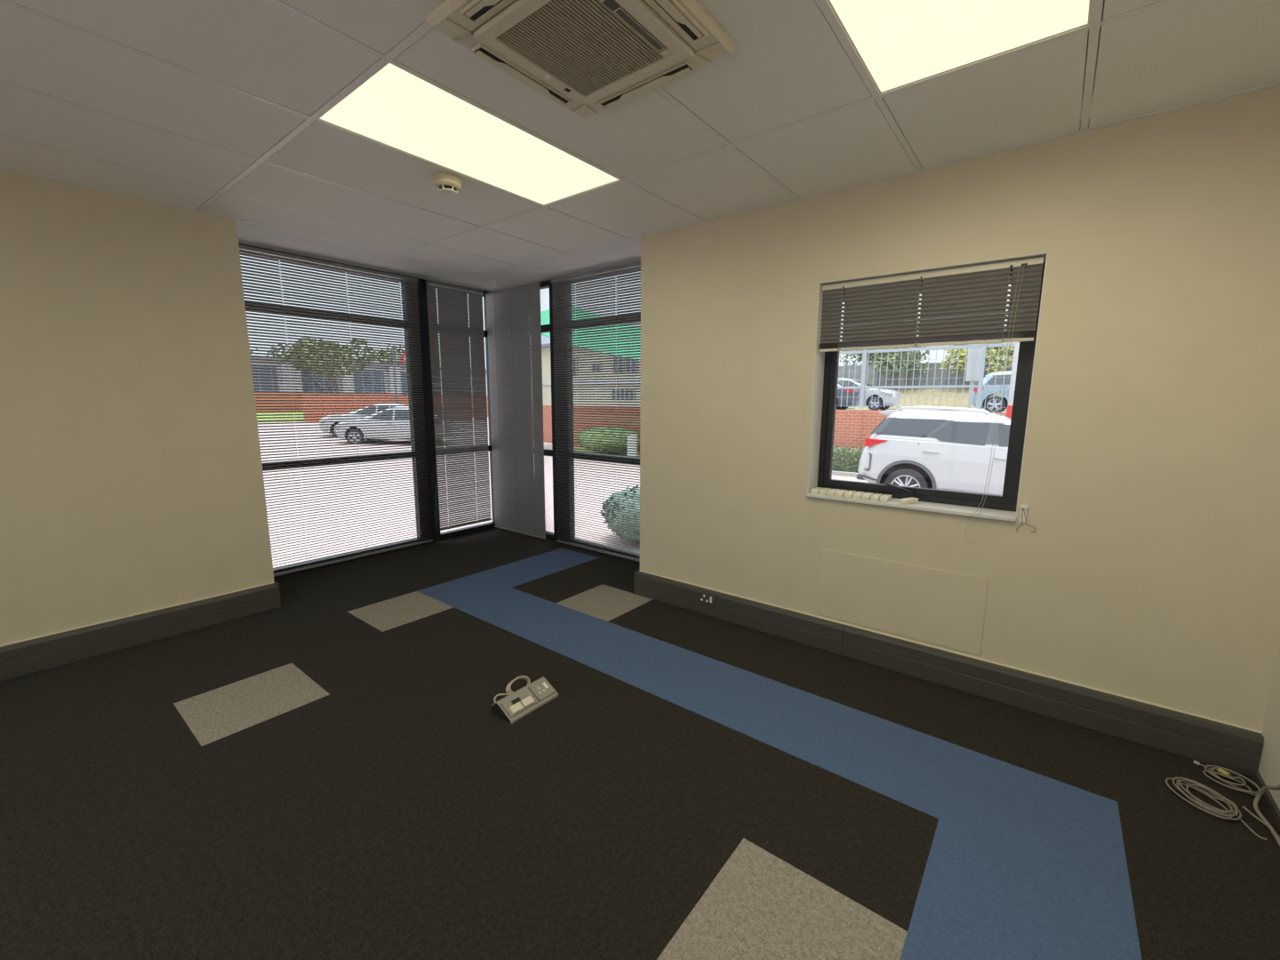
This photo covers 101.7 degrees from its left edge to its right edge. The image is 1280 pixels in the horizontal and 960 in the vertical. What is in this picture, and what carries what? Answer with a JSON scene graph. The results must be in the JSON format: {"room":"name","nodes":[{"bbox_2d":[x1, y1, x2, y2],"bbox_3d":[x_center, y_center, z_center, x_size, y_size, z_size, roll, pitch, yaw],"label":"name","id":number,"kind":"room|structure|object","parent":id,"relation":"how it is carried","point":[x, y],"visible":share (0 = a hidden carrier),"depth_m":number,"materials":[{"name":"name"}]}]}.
{"room":"empty office","nodes":[
{"label":"empty office","id":0,"kind":"room"},
{"bbox_2d":[0,168,274,645],"bbox_3d":[-3.863,-0.216,2.328,0.740,2.540,3.415,7,11,38],"label":"wall","id":1,"kind":"structure","parent":0,"point":[132,482],"depth_m":2.91,"materials":[{"name":"beige paint"}]},
{"bbox_2d":[0,581,280,681],"bbox_3d":[-3.553,0.991,2.270,0.056,0.176,3.424,7,11,38],"label":"baseboard","id":2,"kind":"structure","parent":1,"relation":"attached to","point":[18,659],"depth_m":3.00,"materials":[{"name":"grey plastic"}]},
{"bbox_2d":[238,243,496,577],"bbox_3d":[-2.325,-0.593,4.812,0.070,2.540,2.435,7,11,38],"label":"window","id":3,"kind":"structure","parent":1,"relation":"in","point":[434,516],"depth_m":5.02,"materials":[{"name":"grey metal"}]},
{"bbox_2d":[238,244,432,576],"bbox_3d":[-2.532,-0.535,4.407,0.028,2.488,1.525,7,11,38],"label":"blind","id":4,"kind":"object","parent":3,"relation":"attached to","point":[255,251],"visible":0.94,"depth_m":4.37,"materials":[{"name":"silver metal"}]},
{"bbox_2d":[425,280,491,542],"bbox_3d":[-1.815,-0.653,5.277,0.073,2.513,0.668,7,11,38],"label":"blind","id":5,"kind":"object","parent":3,"relation":"attached to","point":[453,333],"visible":1,"depth_m":5.28,"materials":[{"name":"silver metal"}]},
{"bbox_2d":[0,528,1279,959],"bbox_3d":[-1.213,1.181,2.016,5.640,0.100,5.880,7,11,38],"label":"floor","id":6,"kind":"structure","parent":0,"point":[331,772],"depth_m":1.87,"materials":[{"name":"grey carpet"}]},
{"bbox_2d":[490,675,558,723],"bbox_3d":[-0.564,1.021,2.485,0.204,0.080,0.285,7,11,38],"label":"module","id":7,"kind":"object","parent":6,"relation":"on","point":[516,705],"visible":1,"depth_m":2.44,"materials":[{"name":"grey plastic"}]},
{"bbox_2d":[509,702,523,714],"bbox_3d":[-0.563,1.039,2.376,0.037,0.028,0.056,7,11,38],"label":"outlet","id":8,"kind":"object","parent":7,"relation":"attached to","point":[515,708],"depth_m":2.37,"materials":[{"name":"beige plastic"}]},
{"bbox_2d":[520,696,535,708],"bbox_3d":[-0.522,1.032,2.426,0.037,0.028,0.056,7,11,38],"label":"outlet","id":9,"kind":"object","parent":7,"relation":"attached to","point":[526,701],"depth_m":2.42,"materials":[{"name":"beige plastic"}]},
{"bbox_2d":[542,681,549,688],"bbox_3d":[-0.461,1.002,2.544,0.033,0.020,0.017,7,11,38],"label":"rocker switch","id":10,"kind":"object","parent":7,"relation":"attached to","point":[545,684],"depth_m":2.54,"materials":[{"name":"white plastic"}]},
{"bbox_2d":[1165,776,1267,839],"bbox_3d":[2.031,1.152,1.864,0.159,0.033,0.260,3,9,16],"label":"cable","id":11,"kind":"object","parent":6,"relation":"on","point":[1197,802],"visible":1,"depth_m":1.87,"materials":[{"name":"grey plastic"}]},
{"bbox_2d":[1193,760,1260,795],"bbox_3d":[2.238,1.133,1.983,0.167,0.030,0.139,7,11,38],"label":"cable","id":12,"kind":"object","parent":6,"relation":"on","point":[1221,770],"visible":0.95,"depth_m":1.98,"materials":[{"name":"grey plastic"}]},
{"bbox_2d":[1241,806,1279,838],"bbox_3d":[1.837,1.222,1.464,0.089,0.011,0.995,8,12,42],"label":"cable","id":13,"kind":"object","parent":6,"relation":"on","point":[1244,807],"visible":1,"depth_m":1.80,"materials":[{"name":"grey plastic"}]},
{"bbox_2d":[1253,784,1279,847],"bbox_3d":[2.135,1.085,1.741,0.035,0.202,0.317,6,11,33],"label":"cable","id":14,"kind":"object","parent":6,"relation":"on","point":[1264,788],"visible":1,"depth_m":1.81,"materials":[{"name":"grey plastic"}]},
{"bbox_2d":[0,0,1279,274],"bbox_3d":[-1.104,-1.289,1.119,4.860,0.021,5.200,7,11,38],"label":"ceiling","id":15,"kind":"structure","parent":0,"point":[167,102],"depth_m":1.98,"materials":[{"name":"tile"}]},
{"bbox_2d":[432,172,462,195],"bbox_3d":[-0.968,-1.483,2.623,0.143,0.072,0.143,7,11,38],"label":"smoke detector","id":16,"kind":"object","parent":15,"relation":"attached to","point":[447,184],"visible":1,"depth_m":2.58,"materials":[{"name":"beige plastic"}]},
{"bbox_2d":[318,41,619,205],"bbox_3d":[-0.687,-1.514,2.338,0.576,0.086,1.176,7,11,38],"label":"ceiling light","id":17,"kind":"object","parent":15,"relation":"attached to","point":[395,108],"visible":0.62,"depth_m":2.21,"materials":[{"name":"white plastic"}]},
{"bbox_2d":[425,0,735,118],"bbox_3d":[-0.160,-1.320,1.557,0.650,0.054,0.650,7,11,38],"label":"air conditioner","id":18,"kind":"object","parent":15,"relation":"attached to","point":[588,58],"visible":1,"depth_m":1.55,"materials":[{"name":"beige plastic"}]},
{"bbox_2d":[459,0,506,23],"bbox_3d":[-0.333,-1.274,1.342,0.384,0.006,0.048,7,11,38],"label":"vent","id":19,"kind":"object","parent":18,"relation":"attached to","point":[475,12],"depth_m":1.42,"materials":[{"name":"beige plastic"}]},
{"bbox_2d":[471,43,572,106],"bbox_3d":[-0.380,-1.334,1.730,0.048,0.006,0.384,7,11,38],"label":"outlet","id":20,"kind":"object","parent":18,"relation":"attached to","point":[484,51],"depth_m":1.70,"materials":[{"name":"beige plastic"}]},
{"bbox_2d":[496,0,663,95],"bbox_3d":[-0.170,-1.307,1.567,0.346,0.014,0.372,7,11,38],"label":"grille","id":21,"kind":"object","parent":18,"relation":"attached to","point":[588,47],"depth_m":1.56,"materials":[{"name":"plastic"}]},
{"bbox_2d":[597,60,695,110],"bbox_3d":[0.013,-1.339,1.777,0.384,0.006,0.048,7,11,38],"label":"outlet","id":22,"kind":"object","parent":18,"relation":"attached to","point":[682,68],"depth_m":1.75,"materials":[{"name":"beige plastic"}]},
{"bbox_2d":[650,0,707,42],"bbox_3d":[0.060,-1.279,1.388,0.048,0.006,0.384,7,11,38],"label":"vent","id":23,"kind":"object","parent":18,"relation":"attached to","point":[681,15],"depth_m":1.46,"materials":[{"name":"beige plastic"}]},
{"bbox_2d":[205,0,1104,201],"bbox_3d":[-1.184,-1.571,1.462,5.860,0.429,6.100,7,11,38],"label":"trim","id":24,"kind":"structure","parent":15,"relation":"attached to","point":[1103,0],"depth_m":1.99,"materials":[{"name":"paint"}]},
{"bbox_2d":[826,0,1092,93],"bbox_3d":[0.727,-1.337,1.238,0.576,0.086,1.176,7,11,38],"label":"ceiling light","id":25,"kind":"object","parent":15,"relation":"attached to","point":[899,43],"visible":0.94,"depth_m":1.55,"materials":[{"name":"white plastic"}]},
{"bbox_2d":[640,85,1279,731],"bbox_3d":[1.464,-0.293,2.996,3.200,2.540,0.660,7,11,38],"label":"wall","id":26,"kind":"structure","parent":0,"point":[1148,571],"depth_m":2.26,"materials":[{"name":"beige paint"}]},
{"bbox_2d":[235,220,640,291],"bbox_3d":[-1.345,-1.742,3.865,2.560,0.028,2.445,7,11,38],"label":"bulkhead","id":27,"kind":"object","parent":26,"relation":"attached to","point":[627,252],"depth_m":4.25,"materials":[{"name":"paint"}]},
{"bbox_2d":[494,268,640,559],"bbox_3d":[-0.591,-0.606,4.952,2.480,2.540,0.070,7,11,38],"label":"window","id":28,"kind":"structure","parent":26,"relation":"in","point":[545,328],"depth_m":5.06,"materials":[{"name":"grey metal"}]},
{"bbox_2d":[484,281,546,539],"bbox_3d":[-1.284,-0.673,5.371,0.843,2.498,0.028,7,11,38],"label":"blind","id":29,"kind":"object","parent":28,"relation":"attached to","point":[522,372],"visible":1,"depth_m":5.35,"materials":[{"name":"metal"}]},
{"bbox_2d":[551,261,640,561],"bbox_3d":[-0.251,-0.548,4.568,1.445,2.488,0.028,7,11,38],"label":"blind","id":30,"kind":"object","parent":28,"relation":"attached to","point":[636,266],"visible":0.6,"depth_m":4.62,"materials":[{"name":"silver metal"}]},
{"bbox_2d":[696,592,715,608],"bbox_3d":[0.439,0.802,3.483,0.149,0.085,0.009,7,11,38],"label":"power socket","id":31,"kind":"object","parent":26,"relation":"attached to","point":[701,598],"visible":1,"depth_m":3.48,"materials":[{"name":"grey plastic"}]},
{"bbox_2d":[816,548,988,655],"bbox_3d":[1.360,0.631,2.790,0.812,0.397,0.005,7,11,38],"label":"panel","id":32,"kind":"object","parent":26,"relation":"attached to","point":[940,607],"visible":1,"depth_m":2.75,"materials":[{"name":"beige paint"}]},
{"bbox_2d":[806,260,1045,521],"bbox_3d":[1.417,-0.450,2.703,0.987,1.181,0.227,7,11,38],"label":"window","id":33,"kind":"structure","parent":26,"relation":"in","point":[1007,501],"depth_m":2.66,"materials":[{"name":"grey metal"}]},
{"bbox_2d":[810,487,823,494],"bbox_3d":[1.029,0.060,3.030,0.040,0.028,0.098,7,11,38],"label":"clip","id":34,"kind":"object","parent":33,"relation":"on","point":[816,490],"visible":0.94,"depth_m":3.00,"materials":[{"name":"beige plastic"}]},
{"bbox_2d":[818,488,831,495],"bbox_3d":[1.065,0.065,3.002,0.040,0.028,0.098,7,11,38],"label":"clip","id":35,"kind":"object","parent":33,"relation":"on","point":[824,491],"visible":0.92,"depth_m":2.97,"materials":[{"name":"beige plastic"}]},
{"bbox_2d":[826,488,839,495],"bbox_3d":[1.102,0.070,2.974,0.040,0.028,0.098,7,11,38],"label":"clip","id":36,"kind":"object","parent":33,"relation":"on","point":[831,492],"visible":0.94,"depth_m":2.94,"materials":[{"name":"beige plastic"}]},
{"bbox_2d":[835,489,847,496],"bbox_3d":[1.138,0.074,2.945,0.040,0.028,0.098,7,11,38],"label":"clip","id":37,"kind":"object","parent":33,"relation":"on","point":[839,493],"visible":0.93,"depth_m":2.92,"materials":[{"name":"beige plastic"}]},
{"bbox_2d":[843,490,855,497],"bbox_3d":[1.175,0.079,2.917,0.040,0.028,0.098,7,11,38],"label":"clip","id":38,"kind":"object","parent":33,"relation":"on","point":[848,494],"visible":0.96,"depth_m":2.89,"materials":[{"name":"beige plastic"}]},
{"bbox_2d":[852,491,864,498],"bbox_3d":[1.211,0.083,2.888,0.040,0.028,0.098,7,11,38],"label":"clip","id":39,"kind":"object","parent":33,"relation":"on","point":[857,495],"visible":0.92,"depth_m":2.86,"materials":[{"name":"beige plastic"}]},
{"bbox_2d":[861,492,873,499],"bbox_3d":[1.248,0.088,2.860,0.040,0.028,0.098,7,11,38],"label":"clip","id":40,"kind":"object","parent":33,"relation":"on","point":[866,496],"visible":0.94,"depth_m":2.83,"materials":[{"name":"beige plastic"}]},
{"bbox_2d":[870,493,882,501],"bbox_3d":[1.284,0.092,2.832,0.040,0.028,0.098,7,11,38],"label":"clip","id":41,"kind":"object","parent":33,"relation":"on","point":[876,497],"visible":0.96,"depth_m":2.80,"materials":[{"name":"beige plastic"}]},
{"bbox_2d":[879,494,892,502],"bbox_3d":[1.321,0.097,2.803,0.040,0.028,0.098,7,11,38],"label":"clip","id":42,"kind":"object","parent":33,"relation":"on","point":[885,498],"visible":1,"depth_m":2.77,"materials":[{"name":"beige plastic"}]},
{"bbox_2d":[898,496,919,504],"bbox_3d":[1.407,0.109,2.729,0.098,0.028,0.040,-4,10,-24],"label":"clip","id":43,"kind":"object","parent":33,"relation":"on","point":[907,500],"visible":1,"depth_m":2.71,"materials":[{"name":"beige plastic"}]},
{"bbox_2d":[818,256,1044,543],"bbox_3d":[1.366,-0.376,2.653,0.967,1.302,0.093,7,11,38],"label":"blind","id":44,"kind":"object","parent":33,"relation":"attached to","point":[974,292],"visible":1,"depth_m":2.55,"materials":[{"name":"silver metal"}]},
{"bbox_2d":[807,252,1047,517],"bbox_3d":[1.407,-0.460,2.689,0.987,1.165,0.149,7,11,38],"label":"trim","id":45,"kind":"structure","parent":26,"relation":"attached to","point":[820,356],"depth_m":2.91,"materials":[{"name":"white paint"}]},
{"bbox_2d":[633,569,1263,777],"bbox_3d":[1.178,0.910,2.945,3.069,0.176,0.056,7,11,38],"label":"baseboard","id":46,"kind":"structure","parent":26,"relation":"attached to","point":[1236,748],"depth_m":2.50,"materials":[{"name":"grey plastic"}]},
{"bbox_2d":[1016,504,1035,532],"bbox_3d":[1.769,0.179,2.384,0.072,0.125,0.022,7,11,38],"label":"cleat","id":47,"kind":"object","parent":26,"relation":"attached to","point":[1023,508],"visible":1,"depth_m":2.39,"materials":[{"name":"white plastic"}]},
{"bbox_2d":[1257,641,1279,809],"bbox_3d":[0.854,0.201,-0.214,0.140,2.540,5.200,7,11,38],"label":"wall","id":48,"kind":"structure","parent":0,"point":[1268,770],"depth_m":1.93,"materials":[{"name":"white paint"}]},
{"bbox_2d":[1252,769,1279,830],"bbox_3d":[0.772,1.435,0.004,0.012,0.035,5.149,7,11,38],"label":"baseboard","id":49,"kind":"structure","parent":48,"relation":"attached to","point":[1272,806],"depth_m":1.87,"materials":[{"name":"grey plastic"}]},
{"label":"outside","id":50,"kind":"structure","parent":0,"visible":0},
{"bbox_2d":[257,416,1015,567],"bbox_3d":[-14.851,-2.617,24.861,74.000,1.404,75.000,7,11,38],"label":"ground","id":51,"kind":"structure","parent":50,"point":[548,460],"depth_m":10.54,"materials":[{"name":"concrete"}]},
{"bbox_2d":[265,343,349,360],"bbox_3d":[-34.893,-11.482,55.905,8.671,6.909,7.276,7,11,38],"label":"tree","id":52,"kind":"object","parent":51,"relation":"on","point":[304,343],"visible":0.02,"depth_m":54.06,"materials":[{"name":"green plant"}]},
{"bbox_2d":[278,336,375,391],"bbox_3d":[-25.289,-8.665,42.755,9.464,6.335,5.918,7,11,38],"label":"tree","id":53,"kind":"object","parent":51,"relation":"on","point":[301,337],"visible":0.41,"depth_m":41.97,"materials":[{"name":"green plant"}]},
{"bbox_2d":[254,392,400,411],"bbox_3d":[-28.614,-4.855,34.835,0.250,2.120,26.000,7,11,38],"label":"wall","id":54,"kind":"structure","parent":51,"relation":"on","point":[292,396],"depth_m":37.96,"materials":[{"name":"red brick"}]},
{"bbox_2d":[318,403,405,436],"bbox_3d":[-11.578,-2.639,23.084,4.420,1.450,1.793,-2,9,-14],"label":"car","id":55,"kind":"object","parent":51,"relation":"on","point":[379,404],"visible":0.16,"depth_m":22.04,"materials":[{"name":"white paint"}]},
{"bbox_2d":[250,357,487,395],"bbox_3d":[-29.541,-8.957,49.111,4.850,4.250,36.800,7,11,38],"label":"office building","id":56,"kind":"structure","parent":51,"relation":"on","point":[405,380],"depth_m":47.09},
{"bbox_2d":[358,344,406,364],"bbox_3d":[-30.104,-12.466,61.862,7.849,7.079,7.285,7,11,38],"label":"tree","id":57,"kind":"object","parent":51,"relation":"on","point":[388,345],"visible":0.07,"depth_m":60.82,"materials":[{"name":"green plant"}]},
{"bbox_2d":[334,406,453,443],"bbox_3d":[-9.691,-2.186,20.719,4.100,1.470,1.773,0,9,-4],"label":"hatchback","id":58,"kind":"object","parent":51,"relation":"on","point":[357,422],"visible":0.2,"depth_m":19.89,"materials":[{"name":"white paint"}]},
{"bbox_2d":[301,394,487,422],"bbox_3d":[-13.026,-5.237,38.456,0.250,1.920,21.000,7,11,38],"label":"wall","id":59,"kind":"structure","parent":51,"relation":"on","point":[356,406],"depth_m":31.79,"materials":[{"name":"red brick"}]},
{"bbox_2d":[392,350,397,402],"bbox_3d":[-11.342,-4.092,24.226,0.100,3.900,0.100,7,11,38],"label":"pole","id":60,"kind":"object","parent":51,"relation":"on","point":[392,350],"visible":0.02,"depth_m":24.09,"materials":[{"name":"metal"}]},
{"bbox_2d":[399,351,406,363],"bbox_3d":[-11.540,-4.724,26.469,1.240,4.474,0.093,-4,10,-26],"label":"warning sign","id":61,"kind":"object","parent":51,"relation":"on","point":[404,351],"visible":0.1,"depth_m":26.05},
{"bbox_2d":[530,322,640,406],"bbox_3d":[-0.824,-6.415,29.853,16.000,5.200,6.000,7,11,38],"label":"house","id":62,"kind":"structure","parent":51,"relation":"on","point":[545,340],"depth_m":28.21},
{"bbox_2d":[540,306,640,359],"bbox_3d":[-1.187,-3.810,18.179,7.300,5.800,3.300,7,11,38],"label":"shade canopy","id":63,"kind":"object","parent":51,"relation":"on","point":[544,315],"visible":0.1,"depth_m":18.14,"materials":[{"name":"green fabric"}]},
{"bbox_2d":[600,485,639,543],"bbox_3d":[0.085,0.474,7.333,1.246,0.808,1.252,-2,9,-14],"label":"shrub","id":64,"kind":"object","parent":51,"relation":"on","point":[616,494],"visible":0.29,"depth_m":6.88,"materials":[{"name":"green plant"}]},
{"bbox_2d":[832,470,858,477],"bbox_3d":[8.107,0.218,11.872,11.500,0.200,0.150,7,11,38],"label":"curb","id":65,"kind":"object","parent":51,"relation":"on","point":[834,473],"depth_m":13.85,"materials":[{"name":"concrete"}]},
{"bbox_2d":[832,445,863,472],"bbox_3d":[8.211,-0.221,12.349,10.860,0.796,0.779,7,11,38],"label":"hedge","id":66,"kind":"object","parent":51,"relation":"on","point":[844,460],"visible":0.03,"depth_m":14.07,"materials":[{"name":"green plant"}]},
{"bbox_2d":[856,406,1011,501],"bbox_3d":[6.615,-0.345,9.645,4.610,1.982,2.070,6,10,32],"label":"suv","id":67,"kind":"object","parent":51,"relation":"on","point":[931,448],"visible":0.41,"depth_m":9.41,"materials":[{"name":"white paint"}]},
{"bbox_2d":[864,438,887,447],"bbox_3d":[4.526,-0.704,9.969,0.410,0.160,0.133,9,12,33],"label":"tail lamp","id":68,"kind":"object","parent":67,"relation":"attached to","point":[868,442],"depth_m":9.93,"materials":[{"name":"red plastic"}]},
{"bbox_2d":[1006,341,1019,418],"bbox_3d":[8.000,-1.364,11.300,0.120,3.300,0.120,7,11,38],"label":"bollard","id":69,"kind":"object","parent":51,"relation":"on","point":[1009,410],"visible":0.41,"depth_m":11.15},
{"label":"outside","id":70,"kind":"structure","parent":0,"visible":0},
{"bbox_2d":[532,405,1006,451],"bbox_3d":[3.374,-1.367,16.990,25.500,1.920,0.220,7,11,38],"label":"wall","id":71,"kind":"structure","parent":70,"point":[852,427],"depth_m":14.94,"materials":[{"name":"red brick"}]},
{"bbox_2d":[837,342,1015,410],"bbox_3d":[7.288,-2.647,13.681,11.560,1.660,0.200,7,11,38],"label":"mesh fence","id":72,"kind":"object","parent":71,"relation":"on","point":[864,352],"visible":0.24,"depth_m":13.56,"materials":[{"name":"metal"}]},
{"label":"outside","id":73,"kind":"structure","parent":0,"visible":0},
{"bbox_2d":[847,388,1007,411],"bbox_3d":[35.244,-4.301,30.098,54.000,1.900,34.500,7,11,38],"label":"bank","id":74,"kind":"object","parent":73,"point":[908,391],"depth_m":27.01,"materials":[{"name":"beige soil"}]},
{"bbox_2d":[839,317,920,365],"bbox_3d":[17.045,-8.975,36.995,5.491,5.678,4.379,7,11,38],"label":"tree","id":75,"kind":"object","parent":74,"relation":"on","point":[871,355],"visible":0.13,"depth_m":36.97,"materials":[{"name":"green plant"}]},
{"bbox_2d":[872,326,930,390],"bbox_3d":[14.912,-6.892,29.794,3.097,3.959,2.783,7,11,38],"label":"tree","id":76,"kind":"object","parent":74,"relation":"on","point":[898,355],"visible":0.61,"depth_m":29.62,"materials":[{"name":"green plant"}]},
{"bbox_2d":[837,360,1012,389],"bbox_3d":[26.174,-4.654,22.218,49.420,1.720,0.220,7,11,38],"label":"wall","id":77,"kind":"structure","parent":74,"relation":"on","point":[931,372],"depth_m":29.96,"materials":[{"name":"grey concrete"}]},
{"bbox_2d":[939,339,1014,384],"bbox_3d":[17.805,-6.321,27.591,3.337,3.535,2.572,7,11,38],"label":"tree","id":78,"kind":"object","parent":74,"relation":"on","point":[994,352],"visible":0.36,"depth_m":27.35,"materials":[{"name":"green plant"}]},
{"bbox_2d":[944,310,1020,361],"bbox_3d":[22.622,-8.352,33.850,3.982,5.467,4.768,-6,11,-34],"label":"tree","id":79,"kind":"object","parent":74,"relation":"on","point":[1008,351],"visible":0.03,"depth_m":33.34,"materials":[{"name":"green plant"}]},
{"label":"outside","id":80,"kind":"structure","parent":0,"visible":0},
{"bbox_2d":[573,448,639,456],"bbox_3d":[-2.100,-0.999,19.504,13.900,0.170,2.670,7,11,38],"label":"lawn","id":81,"kind":"structure","parent":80,"point":[577,448],"depth_m":19.16,"materials":[{"name":"green plant"}]},
{"bbox_2d":[576,425,639,453],"bbox_3d":[-1.119,-1.433,18.478,2.343,0.997,2.286,-3,9,-21],"label":"shrub","id":82,"kind":"object","parent":81,"relation":"on","point":[609,426],"visible":0.54,"depth_m":17.71,"materials":[{"name":"green plant"}]},
{"bbox_2d":[627,434,637,457],"bbox_3d":[-0.257,-1.075,16.951,0.320,0.780,0.320,7,11,38],"label":"bollard","id":83,"kind":"object","parent":81,"relation":"on","point":[630,435],"visible":0.33,"depth_m":16.82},
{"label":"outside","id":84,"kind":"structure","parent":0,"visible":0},
{"bbox_2d":[256,412,303,422],"bbox_3d":[-23.820,-3.914,33.091,9.400,0.560,21.000,7,11,38],"label":"lawn","id":85,"kind":"structure","parent":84,"point":[269,412],"depth_m":32.78,"materials":[{"name":"green plant"}]},
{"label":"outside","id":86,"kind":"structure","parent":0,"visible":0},
{"bbox_2d":[835,408,1006,412],"bbox_3d":[16.667,-1.562,14.822,44.000,0.380,12.860,7,11,38],"label":"road","id":87,"kind":"structure","parent":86,"point":[836,409],"depth_m":24.45,"materials":[{"name":"grey asphalt"}]},
{"bbox_2d":[835,378,865,409],"bbox_3d":[7.456,-3.802,23.013,4.420,1.450,1.793,7,11,38],"label":"car","id":88,"kind":"object","parent":87,"relation":"on","point":[850,391],"visible":0.22,"depth_m":21.34,"materials":[{"name":"paint"}]},
{"bbox_2d":[843,389,853,392],"bbox_3d":[8.481,-3.618,21.169,0.380,0.140,0.124,7,11,38],"label":"tail lamp","id":89,"kind":"object","parent":88,"relation":"attached to","point":[844,390],"depth_m":21.14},
{"bbox_2d":[839,377,902,410],"bbox_3d":[9.989,-4.040,24.564,4.100,1.470,1.773,7,11,38],"label":"hatchback","id":90,"kind":"object","parent":87,"relation":"on","point":[888,393],"visible":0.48,"depth_m":23.21,"materials":[{"name":"white paint"}]},
{"bbox_2d":[965,314,982,407],"bbox_3d":[8.458,-2.863,13.219,0.310,2.600,0.310,7,11,38],"label":"sign post","id":91,"kind":"object","parent":87,"relation":"on","point":[971,351],"visible":0.43,"depth_m":13.12,"materials":[{"name":"grey metal"}]},
{"bbox_2d":[972,371,1011,412],"bbox_3d":[13.819,-2.985,17.873,4.100,1.470,1.773,7,11,36],"label":"hatchback","id":92,"kind":"object","parent":87,"relation":"on","point":[988,405],"visible":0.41,"depth_m":18.04,"materials":[{"name":"blue paint"}]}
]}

